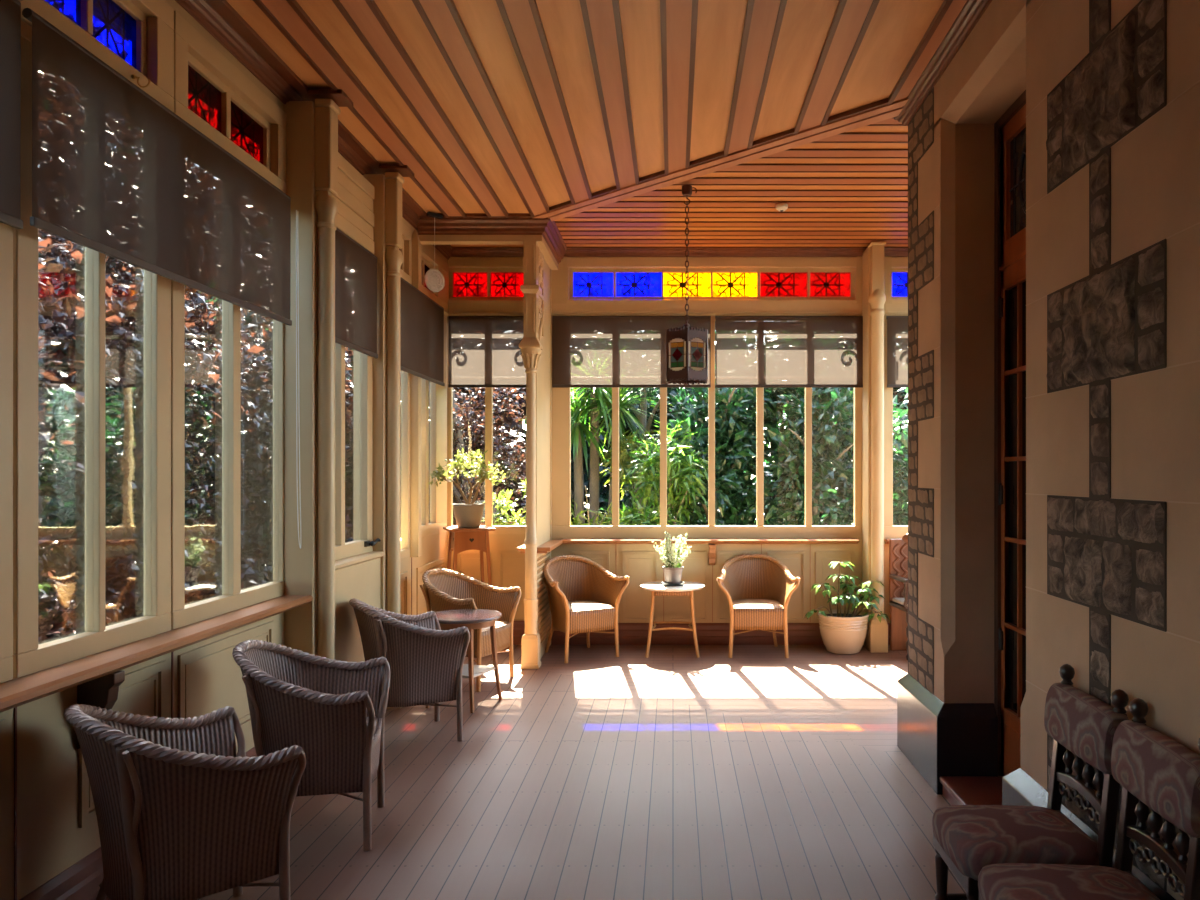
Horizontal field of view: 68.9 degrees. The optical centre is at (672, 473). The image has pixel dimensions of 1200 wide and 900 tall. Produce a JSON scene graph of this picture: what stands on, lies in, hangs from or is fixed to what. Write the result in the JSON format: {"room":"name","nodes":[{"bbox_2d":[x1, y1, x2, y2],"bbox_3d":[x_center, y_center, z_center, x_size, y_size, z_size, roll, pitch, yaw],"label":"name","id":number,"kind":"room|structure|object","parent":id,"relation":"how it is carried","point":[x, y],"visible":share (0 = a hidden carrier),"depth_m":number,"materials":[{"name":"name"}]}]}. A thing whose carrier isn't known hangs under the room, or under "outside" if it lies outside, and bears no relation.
{"room":"enclosed porch","nodes":[
{"label":"enclosed porch","id":0,"kind":"room"},
{"bbox_2d":[0,0,447,899],"bbox_3d":[-2.119,-0.250,3.200,0.162,3.600,9.600,0,0,0],"label":"wall","id":1,"kind":"structure","parent":0,"point":[48,818],"depth_m":3.00,"materials":[{"name":"beige paint"}]},
{"bbox_2d":[0,222,12,682],"bbox_3d":[-2.074,-0.630,1.827,0.101,2.540,1.755,0,0,0],"label":"window","id":2,"kind":"structure","parent":1,"relation":"in","point":[6,231],"depth_m":2.68,"materials":[{"name":"beige paint"}]},
{"bbox_2d":[0,0,22,228],"bbox_3d":[-1.971,-1.081,1.798,0.038,0.691,1.635,0,0,0],"label":"roller blind","id":3,"kind":"object","parent":2,"relation":"attached to","point":[10,10],"visible":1,"depth_m":2.58,"materials":[{"name":"fabric"}]},
{"bbox_2d":[12,0,173,677],"bbox_3d":[-2.074,-0.630,3.138,0.092,2.540,0.836,0,0,0],"label":"window","id":4,"kind":"structure","parent":1,"relation":"in","point":[136,37],"depth_m":3.11,"materials":[{"name":"beige paint"}]},
{"bbox_2d":[132,74,149,87],"bbox_3d":[-2.003,-1.481,3.280,0.065,0.050,0.018,0,0,0],"label":"hook","id":5,"kind":"object","parent":4,"relation":"attached to","point":[134,76],"visible":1,"depth_m":3.28,"materials":[{"name":"gold metal"}]},
{"bbox_2d":[22,8,300,548],"bbox_3d":[-1.965,-0.518,3.604,0.050,1.816,1.888,0,0,0],"label":"roller blind","id":6,"kind":"object","parent":4,"relation":"attached to","point":[117,173],"visible":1,"depth_m":3.24,"materials":[{"name":"fabric"}]},
{"bbox_2d":[77,671,124,748],"bbox_3d":[-1.985,0.817,3.020,0.130,0.259,0.060,0,0,0],"label":"bracket","id":7,"kind":"object","parent":1,"relation":"attached to","point":[102,692],"depth_m":2.99,"materials":[{"name":"brown wood"}]},
{"bbox_2d":[0,595,312,712],"bbox_3d":[-1.978,0.663,2.769,0.155,0.051,3.638,0,0,0],"label":"trim","id":8,"kind":"structure","parent":1,"relation":"attached to","point":[22,690],"depth_m":3.13,"materials":[{"name":"brown wood"}]},
{"bbox_2d":[170,11,286,629],"bbox_3d":[-2.074,-0.630,4.082,0.101,2.540,1.036,0,0,-1],"label":"window","id":9,"kind":"structure","parent":1,"relation":"in","point":[212,95],"depth_m":4.06,"materials":[{"name":"beige paint"}]},
{"bbox_2d":[20,620,524,899],"bbox_3d":[-1.610,1.442,3.165,0.880,0.215,9.530,0,0,0],"label":"baseboard","id":10,"kind":"structure","parent":1,"relation":"attached to","point":[81,880],"depth_m":2.99,"materials":[{"name":"brown wood"}]},
{"bbox_2d":[175,0,452,259],"bbox_3d":[-2.018,-1.995,3.165,0.065,0.090,9.530,0,0,0],"label":"trim","id":11,"kind":"structure","parent":1,"relation":"attached to","point":[201,11],"depth_m":4.22,"materials":[{"name":"brown wood"}]},
{"bbox_2d":[283,89,352,659],"bbox_3d":[-1.923,-0.238,4.668,0.355,3.577,0.165,0,0,0],"label":"column","id":12,"kind":"structure","parent":1,"relation":"attached to","point":[312,128],"depth_m":4.60,"materials":[{"name":"beige paint"}]},
{"bbox_2d":[334,152,383,661],"bbox_3d":[-1.972,-0.168,5.226,0.155,3.436,0.972,0,0,0],"label":"window","id":13,"kind":"structure","parent":1,"relation":"in","point":[354,217],"depth_m":5.32,"materials":[{"name":"beige paint"}]},
{"bbox_2d":[335,228,377,358],"bbox_3d":[-1.946,-1.091,5.228,0.038,0.671,0.925,0,0,0],"label":"roller blind","id":14,"kind":"object","parent":13,"relation":"attached to","point":[355,266],"visible":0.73,"depth_m":5.30,"materials":[{"name":"fabric"}]},
{"bbox_2d":[353,165,413,708],"bbox_3d":[-1.923,-0.238,5.790,0.355,3.577,0.165,0,0,0],"label":"column","id":15,"kind":"structure","parent":1,"relation":"attached to","point":[387,200],"depth_m":5.73,"materials":[{"name":"beige paint"}]},
{"bbox_2d":[399,222,411,558],"bbox_3d":[-2.074,-0.630,6.325,0.101,2.540,0.931,0,0,-1],"label":"window","id":16,"kind":"structure","parent":1,"relation":"in","point":[406,267],"depth_m":6.74,"materials":[{"name":"beige paint"}]},
{"bbox_2d":[410,229,420,556],"bbox_3d":[-2.022,-0.635,6.827,0.075,2.570,0.085,0,0,0],"label":"trim","id":17,"kind":"structure","parent":1,"relation":"attached to","point":[415,381],"depth_m":6.79,"materials":[{"name":"beige paint"}]},
{"bbox_2d":[421,244,448,537],"bbox_3d":[-2.074,-0.690,7.385,0.092,2.420,1.030,0,0,0],"label":"window","id":18,"kind":"structure","parent":1,"relation":"in","point":[434,282],"depth_m":7.53,"materials":[{"name":"beige paint"}]},
{"bbox_2d":[400,277,444,385],"bbox_3d":[-1.971,-1.088,6.670,0.038,0.676,1.540,0,0,0],"label":"roller blind","id":19,"kind":"object","parent":18,"relation":"attached to","point":[421,317],"visible":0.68,"depth_m":6.77,"materials":[{"name":"fabric"}]},
{"bbox_2d":[453,503,484,527],"bbox_3d":[-1.775,0.362,7.560,0.272,0.205,0.272,0,0,0],"label":"pot","id":20,"kind":"object","parent":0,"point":[467,515],"depth_m":7.46,"materials":[{"name":"ceramic"}]},
{"bbox_2d":[196,645,965,899],"bbox_3d":[0.550,1.610,3.150,5.500,0.120,9.900,0,0,0],"label":"floor","id":21,"kind":"structure","parent":0,"point":[757,773],"depth_m":4.20,"materials":[{"name":"brown wood"}]},
{"bbox_2d":[64,704,306,899],"bbox_3d":[-1.627,1.137,2.848,0.600,0.834,0.706,0,0,-44],"label":"woven armchair","id":22,"kind":"object","parent":21,"relation":"on","point":[181,815],"visible":1,"depth_m":2.68,"materials":[{"name":"brown wicker"}]},
{"bbox_2d":[232,640,389,850],"bbox_3d":[-1.569,1.137,3.764,0.600,0.834,0.706,0,0,-12],"label":"woven armchair","id":23,"kind":"object","parent":21,"relation":"on","point":[334,710],"visible":0.93,"depth_m":3.56,"materials":[{"name":"brown wicker"}]},
{"bbox_2d":[349,598,469,741],"bbox_3d":[-1.586,1.137,5.122,0.600,0.834,0.706,0,0,-31],"label":"woven armchair","id":24,"kind":"object","parent":21,"relation":"on","point":[426,662],"visible":0.91,"depth_m":4.93,"materials":[{"name":"brown wicker"}]},
{"bbox_2d":[425,609,501,712],"bbox_3d":[-1.405,1.248,5.865,0.500,0.603,0.500,0,0,20],"label":"round table","id":25,"kind":"object","parent":21,"relation":"on","point":[472,619],"visible":0.77,"depth_m":5.77,"materials":[{"name":"brown wood"}]},
{"bbox_2d":[462,664,495,678],"bbox_3d":[-1.405,1.327,5.865,0.310,0.017,0.310,0,0,20],"label":"shelf","id":26,"kind":"object","parent":25,"relation":"attached to","point":[479,670],"depth_m":5.84,"materials":[{"name":"brown wood"}]},
{"bbox_2d":[419,568,520,691],"bbox_3d":[-1.558,1.137,6.508,0.600,0.834,0.706,0,0,19],"label":"woven armchair","id":27,"kind":"object","parent":21,"relation":"on","point":[443,589],"visible":0.74,"depth_m":6.62,"materials":[{"name":"brown wicker"}]},
{"bbox_2d":[443,526,497,654],"bbox_3d":[-1.775,1.008,7.560,0.414,1.085,0.414,0,0,-24],"label":"plant stand","id":28,"kind":"object","parent":21,"relation":"on","point":[460,539],"visible":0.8,"depth_m":7.46,"materials":[{"name":"brown wood"}]},
{"bbox_2d":[429,448,505,527],"bbox_3d":[-1.770,0.116,7.479,0.613,0.699,0.509,0,0,0],"label":"potted plant","id":29,"kind":"object","parent":28,"relation":"on","point":[467,514],"visible":1,"depth_m":7.48,"materials":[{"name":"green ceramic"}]},
{"bbox_2d":[543,555,628,662],"bbox_3d":[-0.814,1.137,7.481,0.706,0.834,0.600,0,0,-32],"label":"woven armchair","id":30,"kind":"object","parent":21,"relation":"on","point":[584,596],"visible":1,"depth_m":7.47,"materials":[{"name":"brown wicker"}]},
{"bbox_2d":[640,581,704,657],"bbox_3d":[-0.005,1.258,7.565,0.566,0.591,0.566,0,0,0],"label":"side table","id":31,"kind":"object","parent":21,"relation":"on","point":[657,588],"visible":0.94,"depth_m":7.39,"materials":[{"name":"wood"}]},
{"bbox_2d":[652,531,691,585],"bbox_3d":[-0.016,0.727,7.517,0.319,0.470,0.393,0,0,-18],"label":"potted flowers","id":32,"kind":"object","parent":31,"relation":"on","point":[672,574],"visible":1,"depth_m":7.47,"materials":[{"name":"white plant"}]},
{"bbox_2d":[717,554,799,657],"bbox_3d":[0.721,1.137,7.600,0.706,0.834,0.600,0,0,0],"label":"woven armchair","id":33,"kind":"object","parent":21,"relation":"on","point":[758,588],"visible":1,"depth_m":7.64,"materials":[{"name":"brown wicker"}]},
{"bbox_2d":[803,562,890,653],"bbox_3d":[1.491,1.157,7.579,0.758,0.786,0.483,0,0,0],"label":"plant","id":34,"kind":"object","parent":21,"relation":"on","point":[844,631],"visible":1,"depth_m":7.47,"materials":[{"name":"green plant"}]},
{"bbox_2d":[889,534,907,659],"bbox_3d":[2.159,1.030,7.455,0.500,1.040,0.450,0,0,-6],"label":"chair","id":35,"kind":"object","parent":21,"relation":"on","point":[898,548],"visible":0.32,"depth_m":7.62,"materials":[{"name":"brown wood"}]},
{"bbox_2d":[892,598,907,606],"bbox_3d":[2.161,1.097,7.440,0.460,0.035,0.380,0,0,-6],"label":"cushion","id":36,"kind":"object","parent":35,"relation":"on","point":[896,602],"depth_m":7.43,"materials":[{"name":"beige fabric"}]},
{"bbox_2d":[932,664,1128,899],"bbox_3d":[1.076,1.086,2.683,0.479,0.928,0.410,0,0,0],"label":"chair","id":37,"kind":"object","parent":21,"relation":"on","point":[967,839],"visible":0.92,"depth_m":2.61,"materials":[{"name":"brown fabric"}]},
{"bbox_2d":[978,698,1199,899],"bbox_3d":[1.072,1.086,2.254,0.479,0.928,0.410,0,0,2],"label":"chair","id":38,"kind":"object","parent":21,"relation":"on","point":[1155,771],"visible":1,"depth_m":2.26,"materials":[{"name":"brown fabric"}]},
{"bbox_2d":[206,0,966,247],"bbox_3d":[0.550,-2.083,3.150,5.500,0.134,9.900,0,0,0],"label":"ceiling","id":39,"kind":"structure","parent":0,"point":[592,118],"depth_m":4.79,"materials":[{"name":"brown wood"}]},
{"bbox_2d":[426,212,442,268],"bbox_3d":[-1.860,-1.725,6.790,0.040,0.610,0.180,0,0,42],"label":"suncatcher","id":40,"kind":"object","parent":39,"relation":"hanging from","point":[430,214],"visible":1,"depth_m":6.79,"materials":[{"name":"white"}]},
{"bbox_2d":[666,185,707,384],"bbox_3d":[0.098,-1.329,6.100,0.286,1.374,0.326,0,0,0],"label":"hanging lantern","id":41,"kind":"object","parent":39,"relation":"hanging from","point":[687,349],"visible":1,"depth_m":5.99,"materials":[{"name":"metal"}]},
{"bbox_2d":[776,203,787,211],"bbox_3d":[0.820,-2.005,6.560,0.094,0.047,0.094,0,0,0],"label":"smoke detector","id":42,"kind":"object","parent":39,"relation":"attached to","point":[781,207],"visible":1,"depth_m":6.53,"materials":[{"name":"white plastic"}]},
{"bbox_2d":[447,256,901,622],"bbox_3d":[0.550,-0.250,7.980,5.500,3.600,0.140,0,0,0],"label":"wall","id":43,"kind":"structure","parent":0,"point":[642,563],"depth_m":7.93,"materials":[{"name":"beige paint"}]},
{"bbox_2d":[448,257,525,533],"bbox_3d":[-1.613,-0.713,7.954,0.885,2.525,0.092,0,0,0],"label":"window","id":44,"kind":"structure","parent":43,"relation":"in","point":[478,286],"depth_m":7.93,"materials":[{"name":"beige paint"}]},
{"bbox_2d":[448,316,525,387],"bbox_3d":[-1.667,-1.110,7.896,0.735,0.652,0.038,0,0,0],"label":"roller blind","id":45,"kind":"object","parent":44,"relation":"attached to","point":[484,351],"visible":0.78,"depth_m":7.88,"materials":[{"name":"fabric"}]},
{"bbox_2d":[417,216,566,269],"bbox_3d":[-1.492,-1.948,7.388,1.075,0.185,1.085,0,0,0],"label":"trim","id":46,"kind":"structure","parent":43,"relation":"attached to","point":[452,230],"depth_m":6.93,"materials":[{"name":"brown wood"}]},
{"bbox_2d":[519,241,551,668],"bbox_3d":[-1.140,-0.160,7.415,0.170,3.420,1.030,0,0,0],"label":"column","id":47,"kind":"structure","parent":43,"relation":"attached to","point":[535,346],"depth_m":6.98,"materials":[{"name":"beige paint"}]},
{"bbox_2d":[517,539,562,552],"bbox_3d":[-1.130,0.620,7.485,0.270,0.050,0.870,0,0,0],"label":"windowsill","id":48,"kind":"structure","parent":43,"relation":"attached to","point":[546,547],"depth_m":7.14,"materials":[{"name":"brown wood"}]},
{"bbox_2d":[451,247,907,256],"bbox_3d":[0.575,-2.010,7.880,5.250,0.060,0.100,0,0,0],"label":"trim","id":49,"kind":"structure","parent":43,"relation":"attached to","point":[456,251],"depth_m":7.88,"materials":[{"name":"brown wood"}]},
{"bbox_2d":[552,257,861,537],"bbox_3d":[0.346,-0.695,7.954,2.902,2.560,0.092,0,0,0],"label":"window","id":50,"kind":"structure","parent":43,"relation":"in","point":[596,286],"depth_m":7.93,"materials":[{"name":"beige paint"}]},
{"bbox_2d":[552,316,710,387],"bbox_3d":[-0.377,-1.110,7.896,1.437,0.652,0.038,0,0,0],"label":"roller blind","id":51,"kind":"object","parent":50,"relation":"attached to","point":[588,351],"visible":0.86,"depth_m":7.88,"materials":[{"name":"fabric"}]},
{"bbox_2d":[715,316,862,387],"bbox_3d":[1.077,-1.110,7.896,1.385,0.652,0.038,0,0,0],"label":"roller blind","id":52,"kind":"object","parent":50,"relation":"attached to","point":[751,351],"visible":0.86,"depth_m":7.88,"materials":[{"name":"fabric"}]},
{"bbox_2d":[709,544,715,564],"bbox_3d":[0.355,0.735,7.881,0.060,0.194,0.098,0,0,0],"label":"trim","id":53,"kind":"structure","parent":43,"relation":"attached to","point":[712,547],"depth_m":7.86,"materials":[{"name":"brown wood"}]},
{"bbox_2d":[551,623,889,644],"bbox_3d":[1.048,1.453,7.913,4.305,0.194,0.034,0,0,0],"label":"baseboard","id":54,"kind":"structure","parent":43,"relation":"attached to","point":[629,633],"depth_m":7.90,"materials":[{"name":"brown wood"}]},
{"bbox_2d":[562,539,888,543],"bbox_3d":[1.100,0.611,7.880,4.200,0.046,0.100,0,0,0],"label":"trim","id":55,"kind":"structure","parent":43,"relation":"attached to","point":[565,541],"depth_m":7.84,"materials":[{"name":"brown wood"}]},
{"bbox_2d":[862,242,887,652],"bbox_3d":[1.790,-0.235,7.732,0.152,3.570,0.376,0,0,0],"label":"trim","id":56,"kind":"structure","parent":43,"relation":"attached to","point":[873,296],"depth_m":7.58,"materials":[{"name":"beige paint"}]},
{"bbox_2d":[885,257,907,537],"bbox_3d":[2.565,-0.695,7.954,1.270,2.560,0.102,0,0,0],"label":"window","id":57,"kind":"structure","parent":43,"relation":"in","point":[899,306],"depth_m":7.93,"materials":[{"name":"beige paint"}]},
{"bbox_2d":[886,316,907,387],"bbox_3d":[2.540,-1.110,7.896,1.200,0.652,0.038,0,0,0],"label":"roller blind","id":58,"kind":"object","parent":57,"relation":"attached to","point":[897,326],"visible":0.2,"depth_m":7.89,"materials":[{"name":"fabric"}]},
{"bbox_2d":[907,0,1199,899],"bbox_3d":[2.277,-0.250,1.650,2.052,3.600,6.538,0,0,0],"label":"wall","id":59,"kind":"structure","parent":0,"point":[1112,87],"depth_m":2.87,"materials":[{"name":"paint"}]},
{"bbox_2d":[892,0,991,125],"bbox_3d":[2.225,-2.002,1.688,1.950,0.075,6.575,0,0,0],"label":"trim","id":60,"kind":"structure","parent":59,"relation":"attached to","point":[972,11],"depth_m":4.14,"materials":[{"name":"brown wood"}]},
{"bbox_2d":[940,776,1003,804],"bbox_3d":[1.482,1.504,3.788,0.395,0.092,0.825,0,0,0],"label":"step","id":61,"kind":"structure","parent":59,"relation":"attached to","point":[958,790],"depth_m":4.03,"materials":[{"name":"wood"}]},
{"bbox_2d":[994,90,1025,775],"bbox_3d":[1.615,-0.128,3.787,0.090,3.175,0.938,0,0,0],"label":"door","id":62,"kind":"structure","parent":59,"relation":"in","point":[1010,128],"depth_m":4.13,"materials":[{"name":"brown wood"}]},
{"bbox_2d":[897,674,1175,899],"bbox_3d":[2.237,1.335,1.675,1.925,0.430,6.550,0,0,0],"label":"baseboard","id":63,"kind":"structure","parent":59,"relation":"attached to","point":[939,739],"depth_m":4.20,"materials":[{"name":"paint"}]},
{"label":"outside","id":64,"kind":"structure","parent":0,"visible":0},
{"bbox_2d":[61,567,271,636],"bbox_3d":[0.000,2.104,16.150,60.000,0.342,44.300,0,0,0],"label":"ground","id":65,"kind":"structure","parent":64,"point":[71,634],"depth_m":11.65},
{"bbox_2d":[38,238,128,644],"bbox_3d":[-4.604,-0.595,4.405,2.618,6.092,3.586,0,0,4],"label":"tree","id":66,"kind":"object","parent":65,"relation":"on","point":[45,342],"visible":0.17,"depth_m":5.51,"materials":[{"name":"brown plant"}]},
{"bbox_2d":[38,235,250,643],"bbox_3d":[-8.121,-1.525,12.000,3.806,8.503,6.165,0,0,0],"label":"tree","id":67,"kind":"object","parent":65,"relation":"on","point":[64,344],"visible":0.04,"depth_m":11.15,"materials":[{"name":"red plant"}]},
{"bbox_2d":[38,229,272,642],"bbox_3d":[-4.753,-0.615,6.987,2.834,6.114,3.489,0,0,25],"label":"tree","id":68,"kind":"object","parent":65,"relation":"on","point":[122,549],"visible":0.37,"depth_m":6.78,"materials":[{"name":"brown plant"}]},
{"bbox_2d":[105,269,352,615],"bbox_3d":[-4.655,-0.632,9.573,2.625,6.077,3.687,0,0,-8],"label":"tree","id":69,"kind":"object","parent":65,"relation":"on","point":[259,466],"visible":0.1,"depth_m":9.15,"materials":[{"name":"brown plant"}]},
{"bbox_2d":[195,296,272,588],"bbox_3d":[-8.261,-1.414,16.656,3.805,8.391,5.710,0,0,0],"label":"tree","id":70,"kind":"object","parent":65,"relation":"on","point":[246,318],"visible":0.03,"depth_m":15.65,"materials":[{"name":"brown plant"}]},
{"bbox_2d":[241,315,429,573],"bbox_3d":[-4.705,-0.576,12.284,2.737,5.958,3.505,0,0,-16],"label":"tree","id":71,"kind":"object","parent":65,"relation":"on","point":[349,466],"visible":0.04,"depth_m":11.72,"materials":[{"name":"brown plant"}]},
{"bbox_2d":[400,374,525,537],"bbox_3d":[-3.357,-0.238,13.512,3.258,5.610,2.732,0,0,25],"label":"tree","id":72,"kind":"object","parent":65,"relation":"on","point":[513,424],"visible":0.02,"depth_m":13.04,"materials":[{"name":"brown plant"}]},
{"bbox_2d":[400,370,525,525],"bbox_3d":[-2.769,-0.155,11.474,2.543,4.520,1.780,0,0,37],"label":"copper beech","id":73,"kind":"object","parent":65,"relation":"on","point":[459,414],"visible":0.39,"depth_m":11.12,"materials":[{"name":"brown plant"}]},
{"bbox_2d":[481,479,525,525],"bbox_3d":[-1.738,1.031,9.747,0.858,2.138,1.455,0,0,-43],"label":"shrub","id":74,"kind":"object","parent":65,"relation":"on","point":[514,521],"visible":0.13,"depth_m":9.56,"materials":[{"name":"green plant"}]},
{"bbox_2d":[503,388,668,525],"bbox_3d":[-1.567,-0.188,14.492,3.304,5.782,2.578,0,0,0],"label":"tree","id":75,"kind":"object","parent":65,"relation":"on","point":[603,490],"visible":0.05,"depth_m":13.96,"materials":[{"name":"green plant"}]},
{"bbox_2d":[524,388,672,525],"bbox_3d":[-0.948,0.206,10.981,2.119,3.806,1.573,0,0,0],"label":"palm","id":76,"kind":"object","parent":65,"relation":"on","point":[598,398],"visible":0.48,"depth_m":10.96,"materials":[{"name":"green plant"}]},
{"bbox_2d":[571,428,658,525],"bbox_3d":[-0.903,0.742,10.298,1.300,2.720,2.172,0,0,11],"label":"shrub","id":77,"kind":"object","parent":65,"relation":"on","point":[623,457],"visible":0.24,"depth_m":10.70,"materials":[{"name":"green plant"}]},
{"bbox_2d":[587,388,700,525],"bbox_3d":[-0.427,-0.153,11.713,1.774,4.508,1.709,0,0,7],"label":"forked tree","id":78,"kind":"object","parent":65,"relation":"on","point":[647,395],"visible":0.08,"depth_m":11.47,"materials":[{"name":"green plant"}]},
{"bbox_2d":[603,416,719,525],"bbox_3d":[-0.121,0.697,9.814,1.538,2.808,1.147,0,0,0],"label":"feathery shrub","id":79,"kind":"object","parent":65,"relation":"on","point":[652,479],"visible":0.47,"depth_m":9.76,"materials":[{"name":"green plant"}]},
{"bbox_2d":[599,388,785,525],"bbox_3d":[0.361,-0.267,14.825,3.594,5.729,2.547,0,0,10],"label":"tree","id":80,"kind":"object","parent":65,"relation":"on","point":[675,391],"visible":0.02,"depth_m":14.40,"materials":[{"name":"green plant"}]},
{"bbox_2d":[648,387,799,525],"bbox_3d":[0.521,0.124,10.659,1.727,4.114,2.200,0,0,39],"label":"evergreen shrub","id":81,"kind":"object","parent":65,"relation":"on","point":[735,418],"visible":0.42,"depth_m":10.34,"materials":[{"name":"green plant"}]},
{"bbox_2d":[735,388,903,525],"bbox_3d":[1.699,0.002,10.552,1.976,4.198,2.101,0,0,0],"label":"evergreen shrub","id":82,"kind":"object","parent":65,"relation":"on","point":[828,432],"visible":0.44,"depth_m":10.16,"materials":[{"name":"green plant"}]},
{"bbox_2d":[764,388,907,525],"bbox_3d":[2.667,-0.060,14.530,3.594,5.678,2.573,0,0,0],"label":"tree","id":83,"kind":"object","parent":65,"relation":"on","point":[773,479],"visible":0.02,"depth_m":14.14,"materials":[{"name":"green plant"}]},
{"bbox_2d":[848,388,907,525],"bbox_3d":[3.024,0.331,10.537,1.954,3.842,1.764,0,0,0],"label":"evergreen shrub","id":84,"kind":"object","parent":65,"relation":"on","point":[900,486],"visible":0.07,"depth_m":10.23,"materials":[{"name":"green plant"}]},
{"bbox_2d":[852,388,907,510],"bbox_3d":[4.531,-0.251,13.961,3.437,5.860,2.568,0,0,19],"label":"tree","id":85,"kind":"object","parent":65,"relation":"on","point":[900,400],"visible":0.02,"depth_m":13.87,"materials":[{"name":"green plant"}]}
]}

